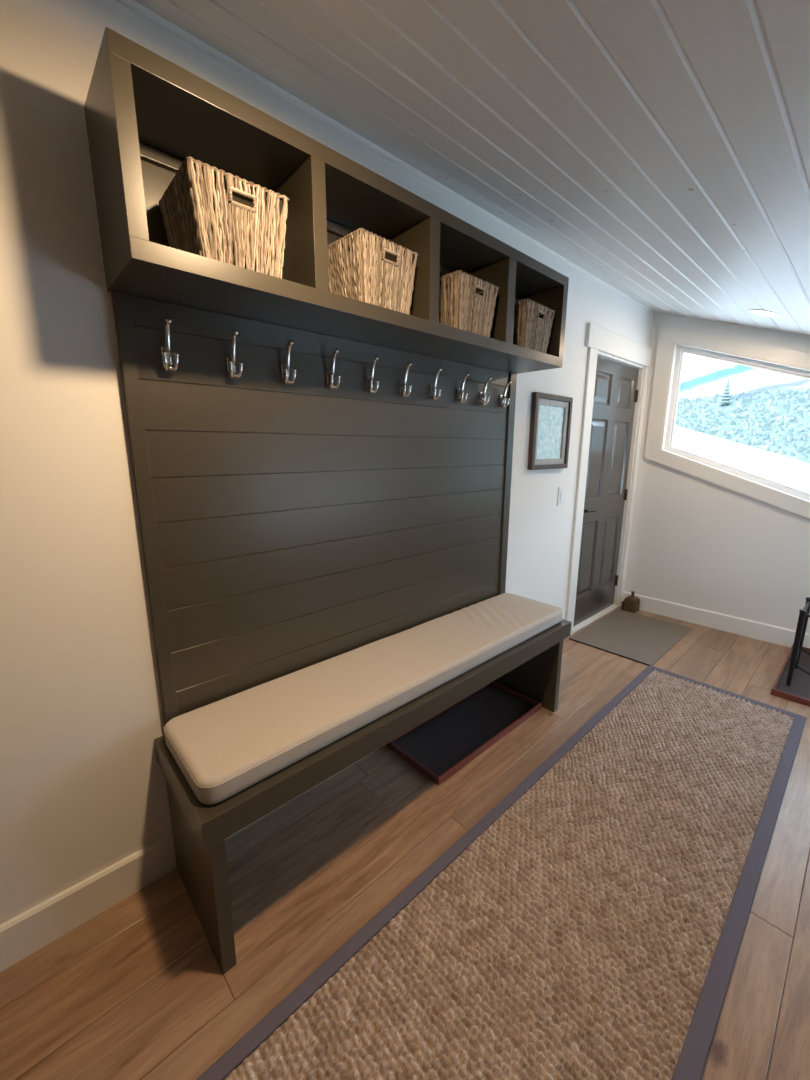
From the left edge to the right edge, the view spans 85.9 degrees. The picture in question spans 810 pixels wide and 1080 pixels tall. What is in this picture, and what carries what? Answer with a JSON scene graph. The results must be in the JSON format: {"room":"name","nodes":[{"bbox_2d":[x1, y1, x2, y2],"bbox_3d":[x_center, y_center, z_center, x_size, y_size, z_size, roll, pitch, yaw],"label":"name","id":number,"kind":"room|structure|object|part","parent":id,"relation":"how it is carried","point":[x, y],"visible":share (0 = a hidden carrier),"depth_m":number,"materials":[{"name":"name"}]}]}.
{"room":"mudroom","nodes":[
{"label":"mudroom","id":0,"kind":"room"},
{"bbox_2d":[0,0,652,924],"bbox_3d":[-1.028,-0.074,1.063,8.040,2.461,0.120,-11,16,-42],"label":"wall","id":1,"kind":"structure","parent":0,"point":[83,789],"depth_m":1.15,"materials":[{"name":"white paint"}]},
{"bbox_2d":[0,745,384,971],"bbox_3d":[-1.348,1.146,0.929,6.855,0.128,0.016,-11,16,-42],"label":"baseboard","id":2,"kind":"structure","parent":1,"relation":"attached to","point":[28,932],"depth_m":1.28,"materials":[{"name":"white paint"}]},
{"bbox_2d":[84,27,568,373],"bbox_3d":[0.006,-0.935,1.581,1.832,0.398,0.275,-11,16,-42],"label":"cubby shelf","id":3,"kind":"object","parent":1,"relation":"attached to","point":[145,113],"visible":0.62,"depth_m":1.17,"materials":[{"name":"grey wood"}]},
{"bbox_3d":[-0.653,-0.812,0.984,0.037,0.316,0.275,-11,16,-42],"label":"panel","id":4,"kind":"part","parent":3,"relation":"part of","materials":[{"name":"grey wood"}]},
{"bbox_2d":[158,157,289,278],"bbox_3d":[-0.470,-0.788,1.145,0.250,0.194,0.253,-10,16,-41],"label":"storage basket","id":5,"kind":"object","parent":3,"relation":"on","point":[199,218],"visible":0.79,"depth_m":1.05,"materials":[{"name":"wicker"}]},
{"bbox_2d":[327,228,418,314],"bbox_3d":[-0.129,-0.852,1.455,0.250,0.194,0.252,-11,17,-44],"label":"storage basket","id":6,"kind":"object","parent":3,"relation":"on","point":[357,270],"visible":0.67,"depth_m":1.36,"materials":[{"name":"wicker"}]},
{"bbox_2d":[439,270,498,337],"bbox_3d":[0.200,-0.914,1.753,0.250,0.194,0.252,-11,16,-43],"label":"storage basket","id":7,"kind":"object","parent":3,"relation":"on","point":[460,307],"visible":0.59,"depth_m":1.65,"materials":[{"name":"wicker"}]},
{"bbox_2d":[513,299,554,352],"bbox_3d":[0.526,-0.975,2.048,0.250,0.194,0.252,-11,17,-44],"label":"storage basket","id":8,"kind":"object","parent":3,"relation":"on","point":[531,329],"visible":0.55,"depth_m":1.94,"materials":[{"name":"wicker"}]},
{"bbox_3d":[0.663,-1.060,2.176,0.040,0.316,0.275,-11,16,-42],"label":"panel","id":9,"kind":"part","parent":3,"relation":"part of","materials":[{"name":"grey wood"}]},
{"bbox_2d":[115,0,655,313],"bbox_3d":[-0.941,-1.245,0.798,7.940,0.017,0.018,-11,16,-42],"label":"trim","id":10,"kind":"structure","parent":1,"relation":"attached to","point":[132,5],"depth_m":1.40,"materials":[{"name":"white paint"}]},
{"bbox_2d":[527,392,572,469],"bbox_3d":[0.888,-0.653,2.647,0.430,0.436,0.029,-11,16,-42],"label":"framed picture","id":11,"kind":"object","parent":1,"relation":"attached to","point":[550,422],"visible":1,"depth_m":2.64,"materials":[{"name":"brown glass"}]},
{"bbox_2d":[536,405,563,458],"bbox_3d":[0.880,-0.655,2.656,0.310,0.316,0.005,-11,16,-42],"label":"print","id":12,"kind":"object","parent":11,"relation":"attached to","point":[550,420],"depth_m":2.66},
{"bbox_3d":[0.884,-0.654,2.651,0.374,0.380,0.018,-11,16,-42],"label":"moulding","id":13,"kind":"part","parent":11,"relation":"part of","materials":[{"name":"grey wood"}]},
{"bbox_2d":[557,487,564,505],"bbox_3d":[1.033,-0.290,2.877,0.075,0.120,0.010,-11,16,-42],"label":"light switch","id":14,"kind":"object","parent":1,"relation":"attached to","point":[561,490],"visible":1,"depth_m":2.87,"materials":[{"name":"white plastic"}]},
{"bbox_2d":[573,604,618,632],"bbox_3d":[1.544,0.640,3.643,0.876,0.014,0.132,-11,16,-42],"label":"trim","id":15,"kind":"structure","parent":1,"relation":"attached to","point":[593,618],"depth_m":3.59,"materials":[{"name":"white paint"}]},
{"bbox_2d":[573,356,638,626],"bbox_3d":[1.572,-0.339,3.413,0.852,1.989,0.099,-11,16,-42],"label":"door","id":16,"kind":"structure","parent":1,"relation":"in","point":[615,392],"depth_m":3.42,"materials":[{"name":"grey paint"}]},
{"bbox_3d":[1.347,-0.215,3.199,0.146,0.060,0.059,-11,16,-42],"label":"handle","id":17,"kind":"part","parent":16,"relation":"part of","materials":[{"name":"black metal"}]},
{"bbox_2d":[565,323,651,638],"bbox_3d":[1.523,-0.404,3.391,1.102,2.162,0.144,-11,16,-42],"label":"trim","id":18,"kind":"structure","parent":1,"relation":"attached to","point":[601,342],"depth_m":3.17,"materials":[{"name":"white paint"}]},
{"bbox_2d":[0,606,809,1079],"bbox_3d":[-0.056,1.396,0.370,8.140,0.120,2.950,-11,16,-42],"label":"floor","id":19,"kind":"structure","parent":0,"point":[139,990],"depth_m":1.30,"materials":[{"name":"brown wood"}]},
{"bbox_2d":[154,619,571,974],"bbox_3d":[0.046,0.765,1.875,1.865,0.490,0.431,-11,16,-42],"label":"storage bench","id":20,"kind":"object","parent":19,"relation":"on","point":[531,668],"visible":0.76,"depth_m":1.29,"materials":[{"name":"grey wood"}]},
{"bbox_3d":[-0.611,0.929,1.281,0.037,0.412,0.410,-11,16,-42],"label":"leg","id":21,"kind":"part","parent":20,"relation":"part of","materials":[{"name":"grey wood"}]},
{"bbox_2d":[111,290,516,724],"bbox_3d":[-0.083,-0.133,1.842,1.812,1.278,0.026,-11,16,-42],"label":"panel","id":22,"kind":"object","parent":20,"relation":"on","point":[286,529],"visible":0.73,"depth_m":1.54,"materials":[{"name":"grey wood"}]},
{"bbox_2d":[161,317,178,371],"bbox_3d":[-0.645,-0.528,1.182,0.061,0.133,0.044,7,14,29],"label":"coat hook","id":23,"kind":"object","parent":22,"relation":"attached to","point":[165,351],"visible":1,"depth_m":1.18,"materials":[{"name":"silver metal"}]},
{"bbox_2d":[226,330,242,378],"bbox_3d":[-0.514,-0.553,1.301,0.061,0.133,0.044,7,14,29],"label":"coat hook","id":24,"kind":"object","parent":22,"relation":"attached to","point":[231,367],"visible":1,"depth_m":1.30,"materials":[{"name":"silver metal"}]},
{"bbox_3d":[-0.529,-0.529,1.326,0.025,0.058,0.007,-11,16,-42],"label":"plate","id":25,"kind":"part","parent":24,"relation":"part of","materials":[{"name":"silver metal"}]},
{"bbox_2d":[281,340,296,384],"bbox_3d":[-0.382,-0.578,1.420,0.061,0.133,0.044,7,14,29],"label":"coat hook","id":26,"kind":"object","parent":22,"relation":"attached to","point":[284,367],"visible":1,"depth_m":1.42,"materials":[{"name":"silver metal"}]},
{"bbox_3d":[-0.398,-0.554,1.445,0.025,0.058,0.007,-11,16,-42],"label":"plate","id":27,"kind":"part","parent":26,"relation":"part of","materials":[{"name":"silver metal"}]},
{"bbox_2d":[326,348,340,389],"bbox_3d":[-0.254,-0.602,1.536,0.061,0.133,0.044,7,14,29],"label":"coat hook","id":28,"kind":"object","parent":22,"relation":"attached to","point":[330,373],"visible":1,"depth_m":1.54,"materials":[{"name":"silver metal"}]},
{"bbox_3d":[-0.269,-0.578,1.561,0.025,0.058,0.007,-11,16,-42],"label":"plate","id":29,"kind":"part","parent":28,"relation":"part of","materials":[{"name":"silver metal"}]},
{"bbox_2d":[366,356,378,393],"bbox_3d":[-0.124,-0.626,1.654,0.061,0.133,0.044,7,14,29],"label":"coat hook","id":30,"kind":"object","parent":22,"relation":"attached to","point":[369,379],"visible":1,"depth_m":1.66,"materials":[{"name":"silver metal"}]},
{"bbox_2d":[399,362,411,396],"bbox_3d":[0.002,-0.650,1.768,0.061,0.133,0.044,7,14,29],"label":"coat hook","id":31,"kind":"object","parent":22,"relation":"attached to","point":[402,384],"visible":1,"depth_m":1.77,"materials":[{"name":"silver metal"}]},
{"bbox_2d":[429,367,441,400],"bbox_3d":[0.133,-0.675,1.887,0.061,0.133,0.044,7,14,29],"label":"coat hook","id":32,"kind":"object","parent":22,"relation":"attached to","point":[432,388],"visible":1,"depth_m":1.89,"materials":[{"name":"silver metal"}]},
{"bbox_3d":[0.118,-0.650,1.912,0.025,0.058,0.007,-11,16,-42],"label":"plate","id":33,"kind":"part","parent":32,"relation":"part of","materials":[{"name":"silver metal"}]},
{"bbox_2d":[456,372,468,402],"bbox_3d":[0.266,-0.700,2.007,0.061,0.133,0.044,7,14,29],"label":"coat hook","id":34,"kind":"object","parent":22,"relation":"attached to","point":[460,392],"visible":1,"depth_m":2.01,"materials":[{"name":"silver metal"}]},
{"bbox_2d":[479,377,491,405],"bbox_3d":[0.391,-0.723,2.120,0.061,0.133,0.044,7,14,29],"label":"coat hook","id":35,"kind":"object","parent":22,"relation":"attached to","point":[482,397],"visible":1,"depth_m":2.12,"materials":[{"name":"silver metal"}]},
{"bbox_2d":[499,380,511,407],"bbox_3d":[0.514,-0.747,2.232,0.061,0.133,0.044,7,14,29],"label":"coat hook","id":36,"kind":"object","parent":22,"relation":"attached to","point":[502,400],"visible":1,"depth_m":2.24,"materials":[{"name":"silver metal"}]},
{"bbox_2d":[164,593,562,804],"bbox_3d":[0.048,0.486,1.816,1.836,0.080,0.375,-11,16,-42],"label":"bench cushion","id":37,"kind":"object","parent":20,"relation":"on","point":[222,748],"visible":1,"depth_m":1.46,"materials":[{"name":"fabric"}]},
{"bbox_3d":[0.672,0.687,2.443,0.037,0.412,0.410,-11,16,-42],"label":"leg","id":38,"kind":"part","parent":20,"relation":"part of","materials":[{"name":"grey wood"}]},
{"bbox_2d":[386,681,541,784],"bbox_3d":[0.325,0.930,2.211,0.815,0.032,0.342,-11,16,-42],"label":"tray","id":39,"kind":"object","parent":19,"relation":"on","point":[446,742],"visible":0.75,"depth_m":2.16,"materials":[{"name":"grey"}]},
{"bbox_2d":[196,665,806,1079],"bbox_3d":[0.582,1.107,1.407,3.435,0.022,0.760,-11,16,-42],"label":"runner rug","id":40,"kind":"object","parent":19,"relation":"on","point":[541,944],"visible":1,"depth_m":1.27,"materials":[{"name":"fabric"}]},
{"bbox_2d":[569,609,691,665],"bbox_3d":[1.736,0.712,3.319,0.900,0.008,0.560,-11,16,-42],"label":"door mat","id":41,"kind":"object","parent":19,"relation":"on","point":[643,639],"visible":0.98,"depth_m":3.26,"materials":[{"name":"grey fabric"}]},
{"bbox_2d":[621,591,639,612],"bbox_3d":[1.959,0.531,3.771,0.109,0.178,0.119,-11,16,-42],"label":"door stop","id":42,"kind":"object","parent":19,"relation":"on","point":[631,603],"visible":1,"depth_m":3.74,"materials":[{"name":"brown wood"}]},
{"bbox_2d":[770,645,809,706],"bbox_3d":[2.580,0.848,2.629,0.865,0.035,0.460,-11,16,-42],"label":"tray","id":43,"kind":"object","parent":19,"relation":"on","point":[799,690],"visible":0.85,"depth_m":2.61,"materials":[{"name":"grey"}]},
{"bbox_2d":[786,597,809,685],"bbox_3d":[2.500,0.634,2.534,0.344,0.477,0.344,-11,16,-42],"label":"metal stand","id":44,"kind":"object","parent":43,"relation":"on","point":[804,614],"visible":1,"depth_m":2.55,"materials":[{"name":"black metal"}]},
{"bbox_3d":[2.508,0.589,2.747,0.036,0.477,0.036,-11,16,-42],"label":"post","id":45,"kind":"part","parent":44,"relation":"part of","materials":[{"name":"black metal"}]},
{"bbox_3d":[2.386,0.774,2.457,0.012,0.061,0.314,-11,16,-42],"label":"rail","id":46,"kind":"part","parent":44,"relation":"part of","materials":[{"name":"black metal"}]},
{"bbox_3d":[2.396,0.406,2.602,0.308,0.016,0.016,-11,16,-42],"label":"rail","id":47,"kind":"part","parent":44,"relation":"part of","materials":[{"name":"black metal"}]},
{"bbox_2d":[135,0,809,335],"bbox_3d":[-0.041,-0.674,-0.061,8.160,1.158,2.950,-11,16,-42],"label":"ceiling","id":48,"kind":"structure","parent":0,"point":[659,148],"depth_m":1.08,"materials":[{"name":"white paint"}]},
{"bbox_2d":[747,309,782,317],"bbox_3d":[2.082,-1.312,2.517,0.176,0.063,0.167,-11,16,-42],"label":"recessed light","id":49,"kind":"object","parent":48,"relation":"in","point":[766,313],"visible":0.99,"depth_m":2.51,"materials":[{"name":"white paint"}]},
{"bbox_2d":[753,311,776,315],"bbox_3d":[2.081,-1.312,2.517,0.126,0.042,0.119,-11,16,-42],"label":"diffuser","id":50,"kind":"object","parent":49,"relation":"attached to","point":[761,313],"depth_m":2.52,"materials":[{"name":"white plastic"}]},
{"bbox_2d":[624,312,809,633],"bbox_3d":[2.914,-0.446,2.785,0.140,2.544,2.950,-11,16,-42],"label":"wall","id":51,"kind":"structure","parent":0,"point":[696,542],"depth_m":3.34,"materials":[{"name":"white paint"}]},
{"bbox_2d":[623,591,809,647],"bbox_3d":[2.875,0.732,2.955,0.016,0.128,2.684,-11,16,-42],"label":"baseboard","id":52,"kind":"structure","parent":51,"relation":"attached to","point":[781,636],"depth_m":3.38,"materials":[{"name":"white paint"}]},
{"bbox_2d":[644,326,809,518],"bbox_3d":[2.723,-0.667,2.875,0.080,1.750,2.068,-11,16,-42],"label":"trim","id":53,"kind":"structure","parent":51,"relation":"attached to","point":[669,339],"depth_m":3.28,"materials":[{"name":"white paint"}]},
{"bbox_2d":[665,345,809,500],"bbox_3d":[2.767,-0.673,2.915,0.060,1.497,1.847,-11,16,-42],"label":"window","id":54,"kind":"structure","parent":51,"relation":"in","point":[681,350],"depth_m":3.27,"materials":[{"name":"white plastic"}]},
{"label":"outside","id":55,"kind":"structure","parent":0,"visible":0},
{"bbox_2d":[675,353,809,463],"bbox_3d":[49.157,-16.800,44.877,88.000,38.136,240.000,-11,16,-42],"label":"window view","id":56,"kind":"object","parent":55,"point":[703,377],"visible":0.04,"depth_m":49.83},
{"bbox_2d":[719,378,731,405],"bbox_3d":[36.980,-17.045,49.996,1.221,3.080,1.203,-11,16,-42],"label":"conifer tree","id":57,"kind":"object","parent":56,"relation":"on","point":[725,399],"visible":1,"depth_m":49.91,"materials":[{"name":"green plant"}]},
{"bbox_2d":[675,389,809,457],"bbox_3d":[36.011,-12.276,44.549,17.312,7.586,32.238,-11,16,-42],"label":"scrub","id":58,"kind":"object","parent":56,"relation":"on","point":[801,400],"visible":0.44,"depth_m":45.41,"materials":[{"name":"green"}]},
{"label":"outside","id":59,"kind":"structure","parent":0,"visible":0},
{"bbox_2d":[672,426,809,492],"bbox_3d":[7.998,0.865,9.725,16.050,10.151,48.000,-11,16,-42],"label":"snow bank","id":60,"kind":"object","parent":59,"point":[784,470],"visible":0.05,"depth_m":8.40,"materials":[{"name":"white snow"}]}
]}

